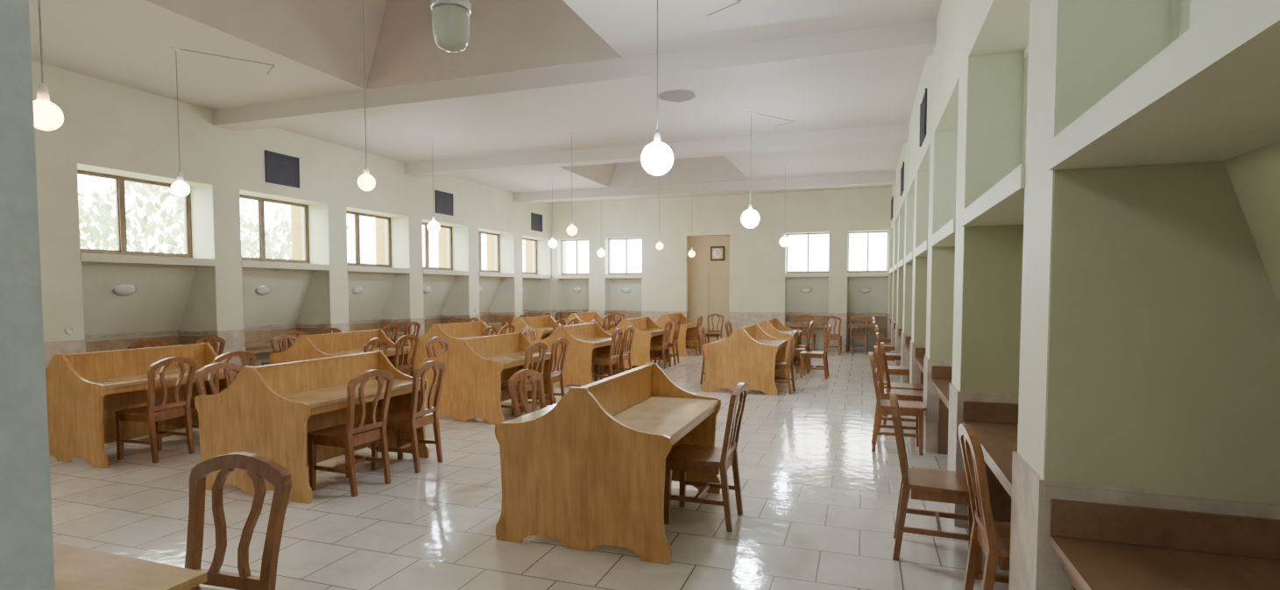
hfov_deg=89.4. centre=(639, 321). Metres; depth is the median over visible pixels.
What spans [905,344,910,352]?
countertop
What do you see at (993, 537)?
wooden chair
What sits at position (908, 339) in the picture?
countertop
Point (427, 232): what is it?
window
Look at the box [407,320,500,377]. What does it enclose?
desk
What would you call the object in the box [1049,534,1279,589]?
countertop
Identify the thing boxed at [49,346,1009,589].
floor
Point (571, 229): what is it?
pendant lamp
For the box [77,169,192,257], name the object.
window
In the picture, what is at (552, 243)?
pendant lamp
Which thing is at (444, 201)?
air vent
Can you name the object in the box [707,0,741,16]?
cable
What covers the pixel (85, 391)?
desk
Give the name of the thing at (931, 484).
wooden chair
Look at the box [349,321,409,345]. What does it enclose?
countertop
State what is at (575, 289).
light
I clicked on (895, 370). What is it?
wooden chair
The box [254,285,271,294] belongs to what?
light
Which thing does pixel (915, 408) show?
wooden chair
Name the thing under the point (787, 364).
wooden chair
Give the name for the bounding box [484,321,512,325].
countertop
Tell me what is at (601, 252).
pendant lamp
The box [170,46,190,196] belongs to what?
pendant lamp
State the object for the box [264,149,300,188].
air vent
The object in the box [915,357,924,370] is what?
countertop
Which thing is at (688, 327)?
desk
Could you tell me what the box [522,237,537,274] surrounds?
window
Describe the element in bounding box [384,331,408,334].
countertop
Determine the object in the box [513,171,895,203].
ceiling beam
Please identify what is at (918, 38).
beam
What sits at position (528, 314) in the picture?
countertop
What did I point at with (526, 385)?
wooden chair
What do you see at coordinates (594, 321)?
wooden chair
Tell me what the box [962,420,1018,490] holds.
countertop
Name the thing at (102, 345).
countertop
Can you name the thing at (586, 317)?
desk
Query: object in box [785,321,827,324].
countertop
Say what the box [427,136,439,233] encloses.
pendant lamp
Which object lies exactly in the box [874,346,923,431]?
wooden chair
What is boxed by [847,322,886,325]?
countertop
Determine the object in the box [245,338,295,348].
countertop
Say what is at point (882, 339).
wooden chair
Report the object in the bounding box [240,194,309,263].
window
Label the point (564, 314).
countertop
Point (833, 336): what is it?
wooden chair
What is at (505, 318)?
wooden chair
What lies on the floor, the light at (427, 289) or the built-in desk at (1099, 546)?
the built-in desk at (1099, 546)
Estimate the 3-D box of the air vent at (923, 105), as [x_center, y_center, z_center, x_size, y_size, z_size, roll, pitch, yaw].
[3.228,-2.313,7.371,0.025,0.500,0.640,1,3,19]
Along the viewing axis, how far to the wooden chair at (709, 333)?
17.25 m
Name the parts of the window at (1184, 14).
glass pane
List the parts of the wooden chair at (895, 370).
backrest, leg, seat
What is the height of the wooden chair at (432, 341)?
0.968 m
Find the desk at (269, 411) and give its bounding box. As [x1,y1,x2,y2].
[194,350,430,503]
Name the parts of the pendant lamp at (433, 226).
cord, bulb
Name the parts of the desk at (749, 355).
panel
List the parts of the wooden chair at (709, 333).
seat, backrest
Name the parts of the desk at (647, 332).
panel, panel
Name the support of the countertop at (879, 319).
on the floor
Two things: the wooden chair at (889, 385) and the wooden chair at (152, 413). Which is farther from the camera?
the wooden chair at (889, 385)
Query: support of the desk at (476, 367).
on the floor
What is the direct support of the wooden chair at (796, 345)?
on the floor
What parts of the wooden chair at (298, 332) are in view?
seat, backrest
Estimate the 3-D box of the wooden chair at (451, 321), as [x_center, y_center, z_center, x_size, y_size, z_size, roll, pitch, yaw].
[-4.307,0.418,14.297,0.526,0.968,0.458,1,3,22]
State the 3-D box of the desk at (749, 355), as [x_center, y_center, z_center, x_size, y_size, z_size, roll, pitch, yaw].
[1.767,0.575,10.656,1.166,1.010,1.420,1,3,19]
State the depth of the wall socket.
7.70 m
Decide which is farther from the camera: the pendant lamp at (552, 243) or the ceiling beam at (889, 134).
the pendant lamp at (552, 243)
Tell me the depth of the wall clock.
18.05 m
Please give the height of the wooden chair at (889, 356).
0.968 m
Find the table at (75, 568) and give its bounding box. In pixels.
[53,541,207,589]
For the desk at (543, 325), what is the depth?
14.20 m
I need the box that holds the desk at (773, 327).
[758,317,802,373]
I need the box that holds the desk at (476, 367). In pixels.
[420,331,557,424]
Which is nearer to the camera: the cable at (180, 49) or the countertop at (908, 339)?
the cable at (180, 49)
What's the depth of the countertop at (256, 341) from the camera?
10.96 m
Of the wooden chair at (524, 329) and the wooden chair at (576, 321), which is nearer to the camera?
the wooden chair at (524, 329)
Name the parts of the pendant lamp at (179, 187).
cord, bulb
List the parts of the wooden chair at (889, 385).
backrest, leg, seat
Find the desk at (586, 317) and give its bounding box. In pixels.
[558,311,614,330]
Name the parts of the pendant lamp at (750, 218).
bulb, cord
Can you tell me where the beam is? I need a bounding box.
[212,20,936,131]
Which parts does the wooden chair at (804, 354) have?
leg, leg, seat, leg, backrest, leg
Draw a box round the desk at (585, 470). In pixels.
[494,362,721,564]
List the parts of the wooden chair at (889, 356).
backrest, seat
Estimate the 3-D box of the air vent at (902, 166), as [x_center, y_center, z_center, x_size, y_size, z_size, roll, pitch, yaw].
[4.628,-2.510,11.411,0.025,0.500,0.640,1,3,19]
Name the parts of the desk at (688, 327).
panel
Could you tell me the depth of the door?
18.20 m
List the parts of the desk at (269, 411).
panel, panel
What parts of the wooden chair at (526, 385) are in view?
seat, leg, backrest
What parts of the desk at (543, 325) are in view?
panel, panel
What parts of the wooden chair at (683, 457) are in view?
leg, leg, seat, leg, backrest, leg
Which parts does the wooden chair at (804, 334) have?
backrest, leg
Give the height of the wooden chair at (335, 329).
0.968 m
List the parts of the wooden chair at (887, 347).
backrest, seat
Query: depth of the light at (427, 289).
14.77 m
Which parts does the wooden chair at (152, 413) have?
leg, seat, leg, leg, backrest, leg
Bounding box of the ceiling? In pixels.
[28,0,941,203]
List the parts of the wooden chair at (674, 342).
seat, leg, backrest, leg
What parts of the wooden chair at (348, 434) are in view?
leg, seat, leg, leg, backrest, leg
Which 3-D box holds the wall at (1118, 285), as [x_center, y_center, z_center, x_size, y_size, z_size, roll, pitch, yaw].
[3.772,-0.862,7.392,1.065,4.200,20.900,1,3,19]
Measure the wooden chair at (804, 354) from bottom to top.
0.968 m
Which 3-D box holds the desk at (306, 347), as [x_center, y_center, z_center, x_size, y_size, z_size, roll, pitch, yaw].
[-4.195,0.648,9.176,1.166,1.010,1.420,1,3,19]
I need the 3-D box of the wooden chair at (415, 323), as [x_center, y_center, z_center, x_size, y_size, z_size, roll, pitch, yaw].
[-4.763,0.481,13.011,0.526,0.968,0.458,1,3,16]
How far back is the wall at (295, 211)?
13.71 m
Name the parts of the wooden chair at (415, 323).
backrest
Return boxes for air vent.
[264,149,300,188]
[434,190,453,215]
[530,212,542,232]
[891,196,893,220]
[899,161,904,196]
[919,87,927,147]
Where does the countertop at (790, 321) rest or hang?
on the floor
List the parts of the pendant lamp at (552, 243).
cord, bulb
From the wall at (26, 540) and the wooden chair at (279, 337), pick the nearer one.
the wall at (26, 540)
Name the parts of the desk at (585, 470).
panel, panel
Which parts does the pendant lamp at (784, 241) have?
bulb, cord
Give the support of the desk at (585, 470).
on the floor
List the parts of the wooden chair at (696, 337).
leg, backrest, leg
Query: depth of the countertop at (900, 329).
12.38 m
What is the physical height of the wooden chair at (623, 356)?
0.968 m
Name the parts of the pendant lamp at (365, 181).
cord, bulb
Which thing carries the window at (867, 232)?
in the wall at (761, 288)
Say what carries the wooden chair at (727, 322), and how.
on the floor
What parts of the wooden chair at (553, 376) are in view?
seat, leg, backrest, leg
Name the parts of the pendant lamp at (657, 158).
cord, bulb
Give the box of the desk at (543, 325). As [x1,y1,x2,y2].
[497,315,563,340]
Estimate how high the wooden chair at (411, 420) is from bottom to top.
0.968 m
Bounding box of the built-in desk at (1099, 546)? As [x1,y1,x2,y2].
[1049,498,1279,589]
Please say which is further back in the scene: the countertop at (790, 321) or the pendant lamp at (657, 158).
the countertop at (790, 321)
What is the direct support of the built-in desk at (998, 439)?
on the floor
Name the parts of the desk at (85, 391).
panel, panel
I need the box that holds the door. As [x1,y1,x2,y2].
[688,234,729,342]
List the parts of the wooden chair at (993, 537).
leg, backrest, leg, seat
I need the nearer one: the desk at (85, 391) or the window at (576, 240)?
the desk at (85, 391)
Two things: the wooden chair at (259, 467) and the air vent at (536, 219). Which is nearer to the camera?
the wooden chair at (259, 467)
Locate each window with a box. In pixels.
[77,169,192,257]
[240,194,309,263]
[346,210,391,267]
[422,222,452,270]
[478,230,500,272]
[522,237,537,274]
[561,239,588,275]
[608,237,641,274]
[786,232,829,273]
[847,231,888,272]
[1020,44,1028,163]
[1168,0,1224,44]
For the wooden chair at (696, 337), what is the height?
0.968 m
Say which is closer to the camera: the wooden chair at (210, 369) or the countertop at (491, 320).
the wooden chair at (210, 369)
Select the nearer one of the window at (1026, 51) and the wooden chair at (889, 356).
the window at (1026, 51)
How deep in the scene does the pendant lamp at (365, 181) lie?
6.57 m
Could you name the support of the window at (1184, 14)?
in the wall at (1118, 285)
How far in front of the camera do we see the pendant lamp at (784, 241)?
13.62 m
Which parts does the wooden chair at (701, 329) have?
leg, backrest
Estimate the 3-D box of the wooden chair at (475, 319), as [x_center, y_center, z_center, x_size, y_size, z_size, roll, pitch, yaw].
[-4.068,0.382,15.031,0.526,0.968,0.458,1,3,18]
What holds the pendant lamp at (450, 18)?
hanging from the ceiling
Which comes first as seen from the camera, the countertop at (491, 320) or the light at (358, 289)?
the light at (358, 289)
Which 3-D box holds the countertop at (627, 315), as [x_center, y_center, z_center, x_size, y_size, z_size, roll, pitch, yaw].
[-0.395,0.204,19.158,1.108,0.920,0.550,1,3,19]
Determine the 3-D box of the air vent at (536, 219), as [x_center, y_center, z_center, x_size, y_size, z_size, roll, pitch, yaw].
[-2.971,-2.864,18.634,0.025,0.500,0.640,1,3,19]
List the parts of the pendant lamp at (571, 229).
cord, bulb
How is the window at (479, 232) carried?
in the wall at (107, 127)
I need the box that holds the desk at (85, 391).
[45,342,237,467]
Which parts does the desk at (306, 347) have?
panel, panel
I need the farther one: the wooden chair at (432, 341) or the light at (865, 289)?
the light at (865, 289)
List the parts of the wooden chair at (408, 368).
seat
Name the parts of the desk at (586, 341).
panel, panel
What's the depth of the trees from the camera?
11.27 m
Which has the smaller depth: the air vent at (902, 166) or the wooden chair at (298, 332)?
the wooden chair at (298, 332)
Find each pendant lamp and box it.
[33,0,63,130]
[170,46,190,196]
[357,0,375,190]
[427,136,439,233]
[430,0,471,52]
[548,179,557,247]
[566,133,577,235]
[597,246,604,256]
[641,0,673,175]
[656,238,663,249]
[688,219,694,256]
[741,111,759,227]
[779,165,789,246]
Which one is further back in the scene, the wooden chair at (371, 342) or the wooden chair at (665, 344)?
the wooden chair at (665, 344)
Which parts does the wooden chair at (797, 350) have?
seat, leg, backrest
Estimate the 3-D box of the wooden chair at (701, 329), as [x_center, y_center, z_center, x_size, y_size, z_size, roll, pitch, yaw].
[1.293,0.573,11.125,0.526,0.968,0.458,1,3,15]
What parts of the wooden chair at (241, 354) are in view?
leg, backrest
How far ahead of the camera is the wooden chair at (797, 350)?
12.44 m
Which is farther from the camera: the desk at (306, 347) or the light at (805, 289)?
the light at (805, 289)
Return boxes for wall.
[0,0,55,589]
[31,60,565,368]
[290,205,532,272]
[551,186,891,352]
[887,0,1279,589]
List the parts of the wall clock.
plate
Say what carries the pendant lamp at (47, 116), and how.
hanging from the ceiling
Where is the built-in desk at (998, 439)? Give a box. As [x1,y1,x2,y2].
[962,401,1018,522]
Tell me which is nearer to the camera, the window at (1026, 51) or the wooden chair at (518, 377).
the window at (1026, 51)
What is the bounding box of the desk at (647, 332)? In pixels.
[604,316,671,367]
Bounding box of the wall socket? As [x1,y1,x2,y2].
[64,325,74,334]
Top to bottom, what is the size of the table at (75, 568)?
0.750 m
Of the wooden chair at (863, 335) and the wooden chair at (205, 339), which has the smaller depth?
the wooden chair at (205, 339)
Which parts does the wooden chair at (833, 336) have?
backrest, leg, leg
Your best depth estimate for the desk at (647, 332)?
13.19 m
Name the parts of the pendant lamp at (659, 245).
bulb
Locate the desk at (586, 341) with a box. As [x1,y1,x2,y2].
[530,321,623,387]
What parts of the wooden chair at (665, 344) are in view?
seat, leg, backrest, leg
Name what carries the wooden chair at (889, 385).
on the floor
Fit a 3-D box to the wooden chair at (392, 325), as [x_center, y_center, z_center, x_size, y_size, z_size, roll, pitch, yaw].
[-4.914,0.518,12.248,0.526,0.968,0.458,1,3,17]
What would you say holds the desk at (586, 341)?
on the floor
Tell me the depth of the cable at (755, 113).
9.85 m
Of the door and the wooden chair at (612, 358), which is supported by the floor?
the wooden chair at (612, 358)
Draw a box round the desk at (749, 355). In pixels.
[702,323,788,395]
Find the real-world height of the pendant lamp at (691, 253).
1.735 m
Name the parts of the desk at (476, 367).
panel, panel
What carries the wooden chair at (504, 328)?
on the floor
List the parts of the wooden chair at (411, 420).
leg, leg, seat, leg, backrest, leg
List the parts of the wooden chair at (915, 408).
leg, backrest, leg, seat, leg, leg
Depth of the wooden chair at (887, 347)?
13.20 m
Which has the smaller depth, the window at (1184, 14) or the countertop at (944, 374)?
the window at (1184, 14)
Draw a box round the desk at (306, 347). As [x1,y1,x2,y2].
[269,328,410,374]
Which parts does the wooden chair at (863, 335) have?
leg, backrest, seat, leg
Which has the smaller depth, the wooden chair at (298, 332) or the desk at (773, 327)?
the wooden chair at (298, 332)
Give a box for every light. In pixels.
[113,283,136,296]
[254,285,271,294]
[352,285,363,293]
[423,286,431,293]
[572,287,581,292]
[622,287,630,292]
[800,286,812,292]
[859,286,870,292]
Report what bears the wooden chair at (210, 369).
on the floor
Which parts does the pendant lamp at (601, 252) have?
bulb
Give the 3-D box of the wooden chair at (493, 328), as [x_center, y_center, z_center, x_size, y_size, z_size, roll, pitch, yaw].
[-2.834,0.560,11.391,0.526,0.968,0.458,1,3,19]
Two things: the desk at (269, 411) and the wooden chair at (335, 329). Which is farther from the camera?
the wooden chair at (335, 329)
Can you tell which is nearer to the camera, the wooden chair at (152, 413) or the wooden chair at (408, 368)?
the wooden chair at (152, 413)
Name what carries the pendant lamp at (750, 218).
hanging from the ceiling
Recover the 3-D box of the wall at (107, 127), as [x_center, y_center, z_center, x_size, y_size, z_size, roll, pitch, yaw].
[-5.875,-1.085,11.940,1.065,4.200,18.600,1,3,19]
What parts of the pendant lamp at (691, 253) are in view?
cord, bulb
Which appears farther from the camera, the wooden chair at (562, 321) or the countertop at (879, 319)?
the countertop at (879, 319)
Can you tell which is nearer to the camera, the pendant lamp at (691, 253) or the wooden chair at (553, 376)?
the wooden chair at (553, 376)
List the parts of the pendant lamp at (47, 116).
cord, bulb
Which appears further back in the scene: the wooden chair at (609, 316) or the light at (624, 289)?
the light at (624, 289)
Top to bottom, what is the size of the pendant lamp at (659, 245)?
2.865 m
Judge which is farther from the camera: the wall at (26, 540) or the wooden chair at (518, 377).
the wooden chair at (518, 377)
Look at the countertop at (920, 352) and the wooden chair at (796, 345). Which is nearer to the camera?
the countertop at (920, 352)
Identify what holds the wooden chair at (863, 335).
on the floor
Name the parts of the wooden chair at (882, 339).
seat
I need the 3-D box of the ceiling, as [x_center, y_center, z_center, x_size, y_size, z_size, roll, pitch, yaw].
[-1.162,-3.645,9.017,11.800,1.200,21.000,1,3,19]
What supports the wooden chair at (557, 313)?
on the floor
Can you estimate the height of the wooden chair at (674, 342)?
0.968 m
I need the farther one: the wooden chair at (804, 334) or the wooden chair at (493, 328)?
the wooden chair at (804, 334)
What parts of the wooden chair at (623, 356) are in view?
leg, seat, leg, backrest, leg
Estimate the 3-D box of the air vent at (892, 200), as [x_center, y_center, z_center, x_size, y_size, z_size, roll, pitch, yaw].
[6.050,-2.711,15.517,0.025,0.500,0.640,1,3,19]
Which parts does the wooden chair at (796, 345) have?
seat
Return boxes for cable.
[180,49,275,74]
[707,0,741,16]
[755,113,794,127]
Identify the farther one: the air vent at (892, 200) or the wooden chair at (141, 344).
the air vent at (892, 200)
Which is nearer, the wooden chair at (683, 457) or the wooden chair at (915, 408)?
the wooden chair at (683, 457)
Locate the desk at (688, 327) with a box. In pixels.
[653,311,700,355]
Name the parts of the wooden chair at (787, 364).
seat, leg, backrest, leg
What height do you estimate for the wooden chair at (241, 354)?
0.968 m
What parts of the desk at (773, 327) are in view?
panel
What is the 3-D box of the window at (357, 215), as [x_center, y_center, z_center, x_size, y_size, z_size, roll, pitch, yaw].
[-5.527,-1.612,12.789,0.070,1.070,1.720,1,3,19]
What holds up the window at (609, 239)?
in the wall at (761, 288)
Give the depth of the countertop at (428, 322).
15.54 m
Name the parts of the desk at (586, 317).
panel, panel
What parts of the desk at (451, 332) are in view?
panel, panel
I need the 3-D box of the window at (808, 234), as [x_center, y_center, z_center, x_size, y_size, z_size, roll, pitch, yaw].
[4.518,-1.836,17.367,1.140,1.070,0.070,1,3,19]
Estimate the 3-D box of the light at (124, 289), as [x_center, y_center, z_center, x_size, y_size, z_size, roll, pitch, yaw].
[-6.973,-0.428,8.760,0.095,0.158,0.301,1,3,21]
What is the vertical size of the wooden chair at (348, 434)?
0.968 m
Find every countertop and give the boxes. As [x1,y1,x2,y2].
[85,335,214,352]
[244,327,329,353]
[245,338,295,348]
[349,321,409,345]
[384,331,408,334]
[424,318,468,332]
[480,314,514,332]
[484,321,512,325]
[523,311,550,317]
[558,311,585,319]
[605,312,641,323]
[784,314,828,350]
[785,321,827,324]
[847,315,886,351]
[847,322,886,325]
[898,328,902,342]
[905,336,911,354]
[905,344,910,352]
[915,346,926,383]
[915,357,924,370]
[931,365,952,453]
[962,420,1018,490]
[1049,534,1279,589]
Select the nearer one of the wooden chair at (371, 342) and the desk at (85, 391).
the desk at (85, 391)
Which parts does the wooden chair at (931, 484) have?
leg, backrest, leg, seat, leg, leg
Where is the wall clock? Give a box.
[710,246,724,261]
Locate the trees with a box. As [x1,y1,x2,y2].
[77,181,348,259]
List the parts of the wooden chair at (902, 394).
backrest, leg, seat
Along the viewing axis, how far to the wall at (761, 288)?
17.70 m
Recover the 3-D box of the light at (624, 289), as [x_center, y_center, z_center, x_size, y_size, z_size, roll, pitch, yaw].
[-0.410,-0.940,19.209,0.302,0.166,0.082,1,3,18]
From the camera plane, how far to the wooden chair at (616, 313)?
18.32 m
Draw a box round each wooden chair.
[114,356,197,463]
[127,339,167,349]
[183,452,292,589]
[186,350,255,443]
[193,336,225,355]
[194,361,242,395]
[261,330,307,365]
[270,333,297,352]
[307,368,394,496]
[319,327,341,333]
[363,337,388,355]
[370,360,445,473]
[381,323,398,343]
[394,333,418,376]
[403,321,420,360]
[425,336,449,357]
[445,318,460,323]
[466,317,479,321]
[481,325,497,336]
[499,324,515,334]
[501,341,547,415]
[502,315,512,326]
[508,368,545,417]
[520,325,536,340]
[521,338,568,410]
[553,318,565,330]
[554,311,562,321]
[567,318,578,325]
[590,319,601,326]
[591,328,622,381]
[599,325,634,379]
[601,314,611,330]
[609,311,624,326]
[650,320,672,368]
[653,318,680,364]
[664,381,748,531]
[685,315,702,355]
[698,326,707,383]
[705,313,724,343]
[724,320,732,337]
[760,330,798,394]
[792,320,813,365]
[792,322,812,373]
[796,314,815,351]
[799,325,831,379]
[821,315,841,354]
[848,315,868,353]
[869,352,926,455]
[872,316,891,357]
[872,320,895,367]
[874,325,900,381]
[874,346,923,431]
[876,332,909,397]
[880,342,923,424]
[889,391,982,572]
[958,423,1011,589]
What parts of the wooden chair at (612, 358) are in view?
leg, seat, leg, backrest, leg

